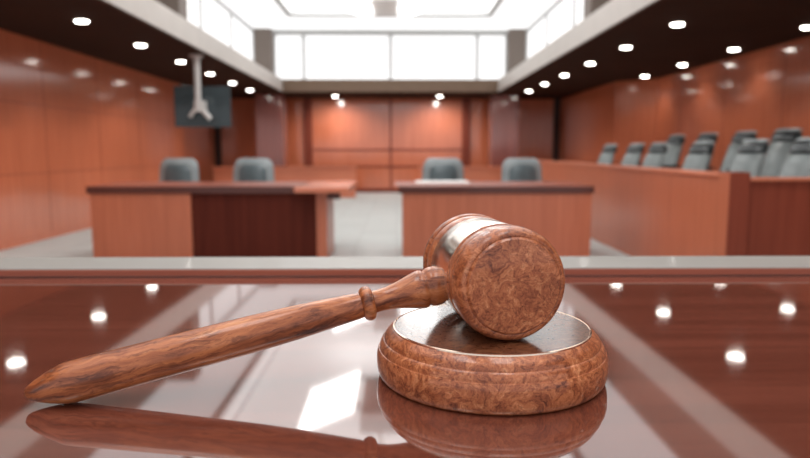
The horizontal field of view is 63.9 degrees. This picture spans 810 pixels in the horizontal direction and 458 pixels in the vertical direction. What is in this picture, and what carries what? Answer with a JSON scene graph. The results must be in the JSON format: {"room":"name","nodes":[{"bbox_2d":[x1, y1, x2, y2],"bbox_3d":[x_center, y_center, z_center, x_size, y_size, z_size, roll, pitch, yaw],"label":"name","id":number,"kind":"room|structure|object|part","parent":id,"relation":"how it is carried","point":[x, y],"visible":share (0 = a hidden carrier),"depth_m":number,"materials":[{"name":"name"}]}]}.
{"room":"courtroom","nodes":[
{"label":"courtroom","id":0,"kind":"room"},
{"bbox_2d":[0,29,214,243],"bbox_3d":[-6.089,-1.407,9.980,0.770,3.200,23.500,0,7,-1],"label":"wall","id":1,"kind":"structure","parent":0,"point":[70,79],"depth_m":11.15,"materials":[{"name":"brown wood"}]},
{"bbox_2d":[0,222,91,250],"bbox_3d":[-5.667,0.413,7.837,0.015,0.100,18.800,0,7,-1],"label":"baseboard","id":2,"kind":"structure","parent":1,"relation":"attached to","point":[11,244],"depth_m":10.23,"materials":[{"name":"brown wood"}]},
{"bbox_2d":[0,46,174,229],"bbox_3d":[-5.678,-1.135,7.650,0.013,2.980,18.800,0,7,-1],"label":"trim","id":3,"kind":"structure","parent":1,"relation":"attached to","point":[48,172],"depth_m":11.31,"materials":[{"name":"brown wood"}]},
{"bbox_2d":[0,192,627,256],"bbox_3d":[0.074,0.204,10.401,13.200,0.100,23.800,0,7,-1],"label":"floor","id":4,"kind":"structure","parent":0,"point":[369,224],"depth_m":10.42,"materials":[{"name":"white tile"}]},
{"bbox_2d":[159,158,198,181],"bbox_3d":[-3.874,-0.532,10.772,0.810,1.272,0.678,1,7,7],"label":"chair","id":5,"kind":"object","parent":4,"relation":"on","point":[171,169],"visible":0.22,"depth_m":10.95,"materials":[{"name":"grey leather"}]},
{"bbox_2d":[163,164,190,181],"bbox_3d":[-3.847,-0.797,10.950,0.517,0.591,0.120,1,7,7],"label":"cushion","id":6,"kind":"object","parent":5,"relation":"on","point":[171,172],"depth_m":10.92,"materials":[{"name":"grey leather"}]},
{"bbox_2d":[86,181,356,256],"bbox_3d":[-2.348,-0.142,8.859,3.300,0.957,1.720,0,7,-1],"label":"desk","id":7,"kind":"object","parent":4,"relation":"on","point":[129,219],"visible":0.86,"depth_m":8.24,"materials":[{"name":"brown wood"}]},
{"bbox_3d":[-3.330,-0.021,8.242,1.260,0.865,0.050,0,7,-1],"label":"panel","id":8,"kind":"part","parent":7,"relation":"part of","materials":[{"name":"brown wood"}]},
{"bbox_3d":[-1.911,-0.026,8.284,1.580,0.865,0.040,0,7,-1],"label":"kneehole panel","id":9,"kind":"part","parent":7,"relation":"part of","materials":[{"name":"brown wood"}]},
{"bbox_3d":[-1.058,-0.078,8.676,0.135,0.875,0.930,0,7,-1],"label":"panel","id":10,"kind":"part","parent":7,"relation":"part of","materials":[{"name":"brown wood"}]},
{"bbox_2d":[233,158,274,181],"bbox_3d":[-2.597,-0.533,10.788,0.810,1.272,0.678,1,7,4],"label":"chair","id":11,"kind":"object","parent":4,"relation":"on","point":[245,169],"visible":0.25,"depth_m":10.97,"materials":[{"name":"grey leather"}]},
{"bbox_2d":[238,164,266,181],"bbox_3d":[-2.581,-0.799,10.966,0.517,0.591,0.120,1,7,4],"label":"cushion","id":12,"kind":"object","parent":11,"relation":"on","point":[246,172],"depth_m":10.94,"materials":[{"name":"grey leather"}]},
{"bbox_2d":[255,94,287,165],"bbox_3d":[-4.161,-2.607,20.335,0.840,3.100,0.700,0,7,-1],"label":"column","id":13,"kind":"structure","parent":4,"relation":"on","point":[270,109],"depth_m":19.94,"materials":[{"name":"paint"}]},
{"bbox_2d":[211,166,356,197],"bbox_3d":[-3.583,-1.401,19.400,4.270,0.930,0.260,0,7,-1],"label":"wall","id":14,"kind":"structure","parent":4,"relation":"on","point":[220,173],"depth_m":19.31,"materials":[{"name":"brown wood"}]},
{"bbox_3d":[-3.583,-1.838,19.347,4.270,0.050,0.260,0,7,-1],"label":"cap rail","id":15,"kind":"part","parent":14,"relation":"part of","materials":[{"name":"brown wood"}]},
{"bbox_2d":[0,256,809,457],"bbox_3d":[-0.008,0.753,0.783,3.400,1.118,2.075,0,7,-1],"label":"table","id":16,"kind":"object","parent":4,"relation":"on","point":[709,356],"visible":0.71,"depth_m":0.90,"materials":[{"name":"brown wood"}]},
{"bbox_2d":[23,214,564,403],"bbox_3d":[-0.135,0.097,0.837,0.651,0.210,0.207,-1,7,-12],"label":"gavel","id":17,"kind":"object","parent":16,"relation":"on","point":[506,281],"visible":1,"depth_m":0.79,"materials":[{"name":"brown wood"}]},
{"bbox_2d":[377,304,608,414],"bbox_3d":[0.116,0.163,0.887,0.309,0.067,0.309,0,7,-1],"label":"block","id":18,"kind":"object","parent":16,"relation":"on","point":[430,356],"visible":0.85,"depth_m":0.77,"materials":[{"name":"brown wood"}]},
{"bbox_2d":[422,158,463,180],"bbox_3d":[0.666,-0.538,10.828,0.810,1.272,0.678,0,7,-3],"label":"chair","id":19,"kind":"object","parent":4,"relation":"on","point":[434,169],"visible":0.26,"depth_m":11.01,"materials":[{"name":"grey leather"}]},
{"bbox_2d":[429,164,457,180],"bbox_3d":[0.656,-0.804,11.007,0.517,0.591,0.120,0,7,-3],"label":"cushion","id":20,"kind":"object","parent":19,"relation":"on","point":[437,172],"depth_m":10.98,"materials":[{"name":"grey leather"}]},
{"bbox_2d":[418,166,501,180],"bbox_3d":[2.542,-1.410,19.474,4.300,0.930,0.260,0,7,-1],"label":"wall","id":21,"kind":"structure","parent":4,"relation":"on","point":[471,173],"depth_m":19.37,"materials":[{"name":"brown wood"}]},
{"bbox_3d":[2.542,-1.847,19.421,4.300,0.050,0.260,0,7,-1],"label":"cap rail","id":22,"kind":"part","parent":21,"relation":"part of","materials":[{"name":"brown wood"}]},
{"bbox_2d":[395,181,593,256],"bbox_3d":[1.123,-0.139,8.836,2.520,0.957,1.210,0,7,-1],"label":"desk","id":23,"kind":"object","parent":4,"relation":"on","point":[558,211],"visible":0.8,"depth_m":8.25,"materials":[{"name":"brown wood"}]},
{"bbox_3d":[-0.012,-0.092,8.828,0.050,0.865,1.050,0,7,-1],"label":"panel","id":24,"kind":"part","parent":23,"relation":"part of","materials":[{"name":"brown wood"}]},
{"bbox_2d":[415,181,469,183],"bbox_3d":[0.510,-0.650,8.994,0.720,0.020,0.440,0,7,-1],"label":"paper stack","id":25,"kind":"object","parent":23,"relation":"on","point":[417,182],"visible":0.99,"depth_m":8.78,"materials":[{"name":"white paper"}]},
{"bbox_2d":[488,95,518,165],"bbox_3d":[3.079,-2.618,20.423,0.840,3.100,0.700,0,7,-1],"label":"column","id":26,"kind":"structure","parent":4,"relation":"on","point":[503,127],"depth_m":20.02,"materials":[{"name":"paint"}]},
{"bbox_2d":[501,158,541,180],"bbox_3d":[2.032,-0.540,10.844,0.810,1.272,0.678,-1,7,-7],"label":"chair","id":27,"kind":"object","parent":4,"relation":"on","point":[513,169],"visible":0.23,"depth_m":11.02,"materials":[{"name":"grey leather"}]},
{"bbox_2d":[509,164,536,180],"bbox_3d":[2.008,-0.806,11.022,0.517,0.591,0.120,-1,7,-7],"label":"cushion","id":28,"kind":"object","parent":27,"relation":"on","point":[517,172],"depth_m":10.99,"materials":[{"name":"grey leather"}]},
{"bbox_2d":[538,160,809,255],"bbox_3d":[4.488,-0.500,10.814,3.100,1.200,9.520,0,7,-1],"label":"box","id":29,"kind":"object","parent":4,"relation":"on","point":[636,210],"visible":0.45,"depth_m":6.84,"materials":[{"name":"brown wood"}]},
{"bbox_3d":[4.486,-1.041,15.503,2.990,1.150,0.080,0,7,-1],"label":"panel","id":30,"kind":"part","parent":29,"relation":"part of","materials":[{"name":"brown wood"}]},
{"bbox_3d":[3.020,-1.076,10.827,0.155,0.040,9.320,0,7,-1],"label":"cap rail","id":31,"kind":"part","parent":29,"relation":"part of","materials":[{"name":"brown wood"}]},
{"bbox_3d":[3.007,-0.486,10.908,0.080,1.150,9.300,0,7,-1],"label":"panel","id":32,"kind":"part","parent":29,"relation":"part of","materials":[{"name":"brown wood"}]},
{"bbox_3d":[3.000,0.062,6.179,0.010,1.195,0.210,0,7,-1],"label":"post","id":33,"kind":"part","parent":29,"relation":"part of","materials":[{"name":"brown wood"}]},
{"bbox_3d":[3.100,0.059,6.180,0.190,1.200,0.220,0,7,-1],"label":"corner post","id":34,"kind":"part","parent":29,"relation":"part of","materials":[{"name":"brown wood"}]},
{"bbox_3d":[4.646,0.100,6.179,2.900,1.120,0.070,0,7,-1],"label":"panel","id":35,"kind":"part","parent":29,"relation":"part of","materials":[{"name":"brown wood"}]},
{"bbox_3d":[4.646,-0.471,6.110,2.900,0.030,0.150,0,7,-1],"label":"cap rail","id":36,"kind":"part","parent":29,"relation":"part of","materials":[{"name":"brown wood"}]},
{"bbox_2d":[221,99,553,187],"bbox_3d":[-0.069,-2.842,21.868,13.200,3.200,0.300,0,7,-1],"label":"wall","id":37,"kind":"structure","parent":0,"point":[336,123],"depth_m":21.67,"materials":[{"name":"brown wood"}]},
{"bbox_2d":[356,188,398,191],"bbox_3d":[-0.582,-1.303,21.881,11.470,0.140,0.030,0,7,-1],"label":"baseboard","id":38,"kind":"structure","parent":37,"relation":"attached to","point":[357,189],"depth_m":21.86,"materials":[{"name":"brown wood"}]},
{"bbox_2d":[303,99,470,187],"bbox_3d":[-0.592,-2.841,21.690,5.530,2.960,0.080,0,7,-1],"label":"trim","id":39,"kind":"structure","parent":37,"relation":"attached to","point":[307,103],"depth_m":21.66,"materials":[{"name":"brown wood"}]},
{"bbox_2d":[214,99,560,165],"bbox_3d":[-0.582,-2.838,21.665,11.470,2.960,0.089,0,7,-1],"label":"trim","id":40,"kind":"structure","parent":37,"relation":"attached to","point":[557,102],"depth_m":21.60,"materials":[{"name":"brown wood"}]},
{"bbox_2d":[221,0,556,29],"bbox_3d":[-0.304,-4.715,8.845,8.600,0.100,21.900,0,7,-1],"label":"ceiling","id":41,"kind":"structure","parent":0,"point":[511,14],"depth_m":17.71,"materials":[{"name":"grey"}]},
{"bbox_2d":[284,0,494,9],"bbox_3d":[-0.289,-5.010,7.541,5.360,0.800,19.380,0,7,-1],"label":"skylight","id":42,"kind":"object","parent":41,"relation":"in","point":[310,4],"visible":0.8,"depth_m":17.11,"materials":[{"name":"white glass"}]},
{"bbox_2d":[334,0,437,18],"bbox_3d":[-0.449,-5.580,14.884,2.440,1.190,1.700,0,7,-1],"label":"ceiling lamp","id":43,"kind":"object","parent":42,"relation":"hanging from","point":[360,7],"visible":1,"depth_m":14.96,"materials":[{"name":"white paint"}]},
{"bbox_2d":[293,0,484,12],"bbox_3d":[-0.406,-6.025,17.067,5.044,0.690,0.060,0,7,-1],"label":"trim","id":44,"kind":"structure","parent":42,"relation":"attached to","point":[301,1],"depth_m":17.07,"materials":[{"name":"white paint"}]},
{"bbox_2d":[272,0,507,35],"bbox_3d":[-0.303,-4.583,8.761,7.800,0.140,21.700,0,7,-1],"label":"trim","id":45,"kind":"structure","parent":41,"relation":"attached to","point":[280,4],"depth_m":19.37,"materials":[{"name":"white paint"}]},
{"bbox_2d":[0,0,809,98],"bbox_3d":[-0.059,-2.920,9.871,12.830,0.030,23.500,0,7,-1],"label":"ceiling","id":46,"kind":"structure","parent":0,"point":[712,27],"depth_m":10.40,"materials":[{"name":"brown wood"}]},
{"bbox_2d":[73,19,89,22],"bbox_3d":[-4.268,-2.738,8.582,0.208,0.022,0.208,0,7,-1],"label":"recessed light","id":47,"kind":"object","parent":46,"relation":"in","point":[76,20],"visible":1,"depth_m":8.54,"materials":[{"name":"grey"}]},
{"bbox_2d":[105,0,282,91],"bbox_3d":[-3.561,-2.988,8.772,0.120,0.370,21.420,0,7,-1],"label":"trim","id":48,"kind":"structure","parent":46,"relation":"attached to","point":[153,12],"depth_m":10.79,"materials":[{"name":"paint"}]},
{"bbox_2d":[188,54,211,120],"bbox_3d":[-3.730,-2.552,11.784,0.342,1.159,0.334,7,10,44],"label":"mount","id":49,"kind":"object","parent":46,"relation":"attached to","point":[200,105],"visible":1,"depth_m":11.71,"materials":[{"name":"grey metal"}]},
{"bbox_3d":[-3.832,-2.146,11.807,0.231,0.255,0.070,2,7,16],"label":"bracket arm","id":50,"kind":"part","parent":49,"relation":"part of","materials":[{"name":"grey metal"}]},
{"bbox_3d":[-3.746,-3.106,11.667,0.240,0.030,0.240,0,7,-1],"label":"ceiling plate","id":51,"kind":"part","parent":49,"relation":"part of","materials":[{"name":"grey metal"}]},
{"bbox_2d":[173,86,231,126],"bbox_3d":[-3.751,-2.265,12.043,1.020,0.750,0.085,-1,7,-7],"label":"television","id":52,"kind":"object","parent":49,"relation":"attached to","point":[218,98],"visible":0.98,"depth_m":12.02,"materials":[{"name":"dark glass"},{"name":"black plastic"}]},
{"bbox_3d":[-3.647,-2.127,11.812,0.276,0.307,0.090,-2,7,-15],"label":"bracket arm","id":53,"kind":"part","parent":49,"relation":"part of","materials":[{"name":"grey metal"}]},
{"bbox_2d":[283,79,497,91],"bbox_3d":[-0.431,-4.270,19.384,6.400,0.370,0.120,0,7,-1],"label":"trim","id":54,"kind":"structure","parent":46,"relation":"attached to","point":[289,85],"depth_m":19.32,"materials":[{"name":"brown paint"}]},
{"bbox_2d":[498,0,655,91],"bbox_3d":[2.958,-2.998,8.851,0.120,0.370,21.420,0,7,-1],"label":"trim","id":55,"kind":"structure","parent":46,"relation":"attached to","point":[612,12],"depth_m":10.77,"materials":[{"name":"paint"}]},
{"bbox_2d":[669,23,685,25],"bbox_3d":[3.689,-2.764,8.803,0.208,0.022,0.208,0,7,-1],"label":"recessed light","id":56,"kind":"object","parent":46,"relation":"in","point":[671,24],"visible":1,"depth_m":8.75,"materials":[{"name":"grey"}]},
{"bbox_2d":[559,79,656,160],"bbox_3d":[5.720,-2.461,18.711,1.060,3.200,6.200,0,7,-1],"label":"wall","id":57,"kind":"structure","parent":0,"point":[622,113],"depth_m":16.73,"materials":[{"name":"brown wood"}]},
{"bbox_2d":[654,36,809,171],"bbox_3d":[6.240,-1.083,7.300,0.300,3.200,17.800,0,7,-1],"label":"wall","id":58,"kind":"structure","parent":0,"point":[753,84],"depth_m":11.83,"materials":[{"name":"brown wood"}]},
{"bbox_2d":[677,42,786,168],"bbox_3d":[6.090,-1.135,7.650,0.013,2.980,13.312,0,7,-1],"label":"trim","id":59,"kind":"structure","parent":58,"relation":"attached to","point":[786,42],"depth_m":12.26,"materials":[{"name":"brown wood"}]},
{"bbox_3d":[3.788,-0.055,10.879,1.460,0.300,9.280,0,7,-1],"label":"floor","id":60,"kind":"structure","parent":0,"visible":0},
{"bbox_2d":[597,144,617,164],"bbox_3d":[3.741,-1.053,12.776,0.845,1.227,0.654,-3,8,-25],"label":"chair","id":61,"kind":"object","parent":60,"relation":"on","point":[607,155],"visible":0.37,"depth_m":12.75,"materials":[{"name":"grey leather"}]},
{"bbox_3d":[3.905,-1.244,12.831,0.300,0.594,0.452,-3,8,-25],"label":"backrest","id":62,"kind":"part","parent":61,"relation":"part of","materials":[{"name":"grey leather"}]},
{"bbox_2d":[621,143,644,165],"bbox_3d":[3.758,-0.885,11.386,0.845,1.227,0.654,-3,8,-25],"label":"chair","id":63,"kind":"object","parent":60,"relation":"on","point":[632,157],"visible":0.38,"depth_m":11.36,"materials":[{"name":"grey leather"}]},
{"bbox_3d":[3.922,-1.077,11.441,0.300,0.594,0.452,-3,8,-25],"label":"backrest","id":64,"kind":"part","parent":63,"relation":"part of","materials":[{"name":"grey leather"}]},
{"bbox_2d":[641,142,668,167],"bbox_3d":[3.770,-0.765,10.393,0.845,1.227,0.654,-3,8,-25],"label":"chair","id":65,"kind":"object","parent":60,"relation":"on","point":[655,157],"visible":0.44,"depth_m":10.37,"materials":[{"name":"grey leather"}]},
{"bbox_3d":[3.934,-0.957,10.448,0.300,0.594,0.452,-3,8,-25],"label":"backrest","id":66,"kind":"part","parent":65,"relation":"part of","materials":[{"name":"grey leather"}]},
{"bbox_2d":[681,141,714,170],"bbox_3d":[3.788,-0.585,8.904,0.845,1.227,0.654,-3,8,-25],"label":"chair","id":67,"kind":"object","parent":60,"relation":"on","point":[698,158],"visible":0.41,"depth_m":8.88,"materials":[{"name":"grey leather"}]},
{"bbox_3d":[3.952,-0.777,8.959,0.300,0.594,0.452,-3,8,-25],"label":"backrest","id":68,"kind":"part","parent":67,"relation":"part of","materials":[{"name":"grey leather"}]},
{"bbox_2d":[729,139,769,176],"bbox_3d":[3.804,-0.437,7.593,0.845,1.227,0.654,-3,8,-25],"label":"chair","id":69,"kind":"object","parent":60,"relation":"on","point":[750,157],"visible":0.42,"depth_m":7.57,"materials":[{"name":"grey leather"}]},
{"bbox_3d":[3.968,-0.629,7.647,0.300,0.594,0.452,-3,8,-25],"label":"backrest","id":70,"kind":"part","parent":69,"relation":"part of","materials":[{"name":"grey leather"}]},
{"bbox_2d":[778,137,809,176],"bbox_3d":[3.800,-0.320,6.623,0.845,1.227,0.654,-2,7,-17],"label":"chair","id":71,"kind":"object","parent":60,"relation":"on","point":[797,163],"visible":0.28,"depth_m":6.62,"materials":[{"name":"grey leather"}]},
{"bbox_3d":[3.973,-0.509,6.654,0.300,0.594,0.452,-2,7,-17],"label":"backrest","id":72,"kind":"part","parent":71,"relation":"part of","materials":[{"name":"grey leather"}]},
{"bbox_3d":[5.268,-0.136,10.887,1.500,0.460,9.280,0,7,-1],"label":"floor","id":73,"kind":"structure","parent":0,"visible":0},
{"bbox_2d":[639,135,685,168],"bbox_3d":[4.638,-1.092,11.764,0.845,1.227,0.654,-3,8,-26],"label":"chair","id":74,"kind":"object","parent":73,"relation":"on","point":[672,156],"visible":0.42,"depth_m":11.72,"materials":[{"name":"grey leather"}]},
{"bbox_3d":[4.799,-1.284,11.825,0.300,0.594,0.452,-3,8,-26],"label":"backrest","id":75,"kind":"part","parent":74,"relation":"part of","materials":[{"name":"grey leather"}]},
{"bbox_2d":[662,133,718,170],"bbox_3d":[4.652,-0.948,10.573,0.845,1.227,0.654,-3,8,-26],"label":"chair","id":76,"kind":"object","parent":73,"relation":"on","point":[713,137],"visible":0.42,"depth_m":10.57,"materials":[{"name":"grey leather"}]},
{"bbox_3d":[4.403,-0.932,10.766,0.400,0.231,0.070,-3,8,-26],"label":"armrest","id":77,"kind":"part","parent":76,"relation":"part of","materials":[{"name":"wood"}]},
{"bbox_3d":[4.814,-1.140,10.633,0.300,0.594,0.452,-3,8,-26],"label":"backrest","id":78,"kind":"part","parent":76,"relation":"part of","materials":[{"name":"grey leather"}]},
{"bbox_2d":[707,131,757,171],"bbox_3d":[4.667,-0.810,9.431,0.845,1.227,0.654,-3,8,-26],"label":"chair","id":79,"kind":"object","parent":73,"relation":"on","point":[737,139],"visible":0.35,"depth_m":9.51,"materials":[{"name":"grey leather"}]},
{"bbox_3d":[4.828,-1.002,9.492,0.300,0.594,0.452,-3,8,-26],"label":"backrest","id":80,"kind":"part","parent":79,"relation":"part of","materials":[{"name":"grey leather"}]},
{"bbox_2d":[760,128,802,176],"bbox_3d":[4.703,-0.679,8.349,0.845,1.227,0.654,-5,8,-34],"label":"chair","id":81,"kind":"object","parent":73,"relation":"on","point":[780,145],"visible":0.35,"depth_m":8.42,"materials":[{"name":"grey leather"}]},
{"bbox_3d":[4.851,-0.874,8.431,0.300,0.594,0.452,-5,8,-34],"label":"backrest","id":82,"kind":"part","parent":81,"relation":"part of","materials":[{"name":"grey leather"}]},
{"bbox_3d":[-0.314,-3.252,9.828,8.400,0.060,23.500,0,7,-1],"label":"trim","id":83,"kind":"structure","parent":0,"visible":0},
{"bbox_2d":[156,0,187,19],"bbox_3d":[-4.153,-4.204,11.252,0.600,1.490,0.450,0,7,-1],"label":"trim","id":84,"kind":"structure","parent":83,"relation":"on","point":[179,7],"depth_m":11.09,"materials":[{"name":"beige paint"}]},
{"bbox_2d":[187,0,254,61],"bbox_3d":[-4.443,-4.699,15.344,0.080,1.490,7.800,0,7,-1],"label":"window","id":85,"kind":"structure","parent":83,"relation":"on","point":[214,17],"depth_m":15.98,"materials":[{"name":"grey glass"}]},
{"bbox_2d":[254,28,273,73],"bbox_3d":[-4.254,-5.194,19.442,0.600,1.490,0.450,0,7,-1],"label":"trim","id":86,"kind":"structure","parent":83,"relation":"on","point":[263,37],"depth_m":19.21,"materials":[{"name":"beige paint"}]},
{"bbox_2d":[273,35,506,78],"bbox_3d":[-0.436,-5.221,19.672,7.040,1.490,0.080,0,7,-1],"label":"window","id":87,"kind":"structure","parent":83,"relation":"on","point":[295,56],"depth_m":19.68,"materials":[{"name":"grey glass"}]},
{"bbox_2d":[507,29,525,72],"bbox_3d":[3.386,-5.205,19.535,0.600,1.490,0.450,0,7,-1],"label":"trim","id":88,"kind":"structure","parent":83,"relation":"on","point":[516,38],"depth_m":19.29,"materials":[{"name":"beige paint"}]},
{"bbox_2d":[526,0,583,59],"bbox_3d":[3.676,-4.710,15.443,0.080,1.490,7.800,0,7,-1],"label":"window","id":89,"kind":"structure","parent":83,"relation":"on","point":[561,16],"depth_m":16.10,"materials":[{"name":"grey glass"}]},
{"bbox_2d":[583,0,610,19],"bbox_3d":[3.486,-4.216,11.345,0.600,1.490,0.450,0,7,-1],"label":"trim","id":90,"kind":"structure","parent":83,"relation":"on","point":[590,6],"depth_m":11.17,"materials":[{"name":"beige paint"}]}
]}

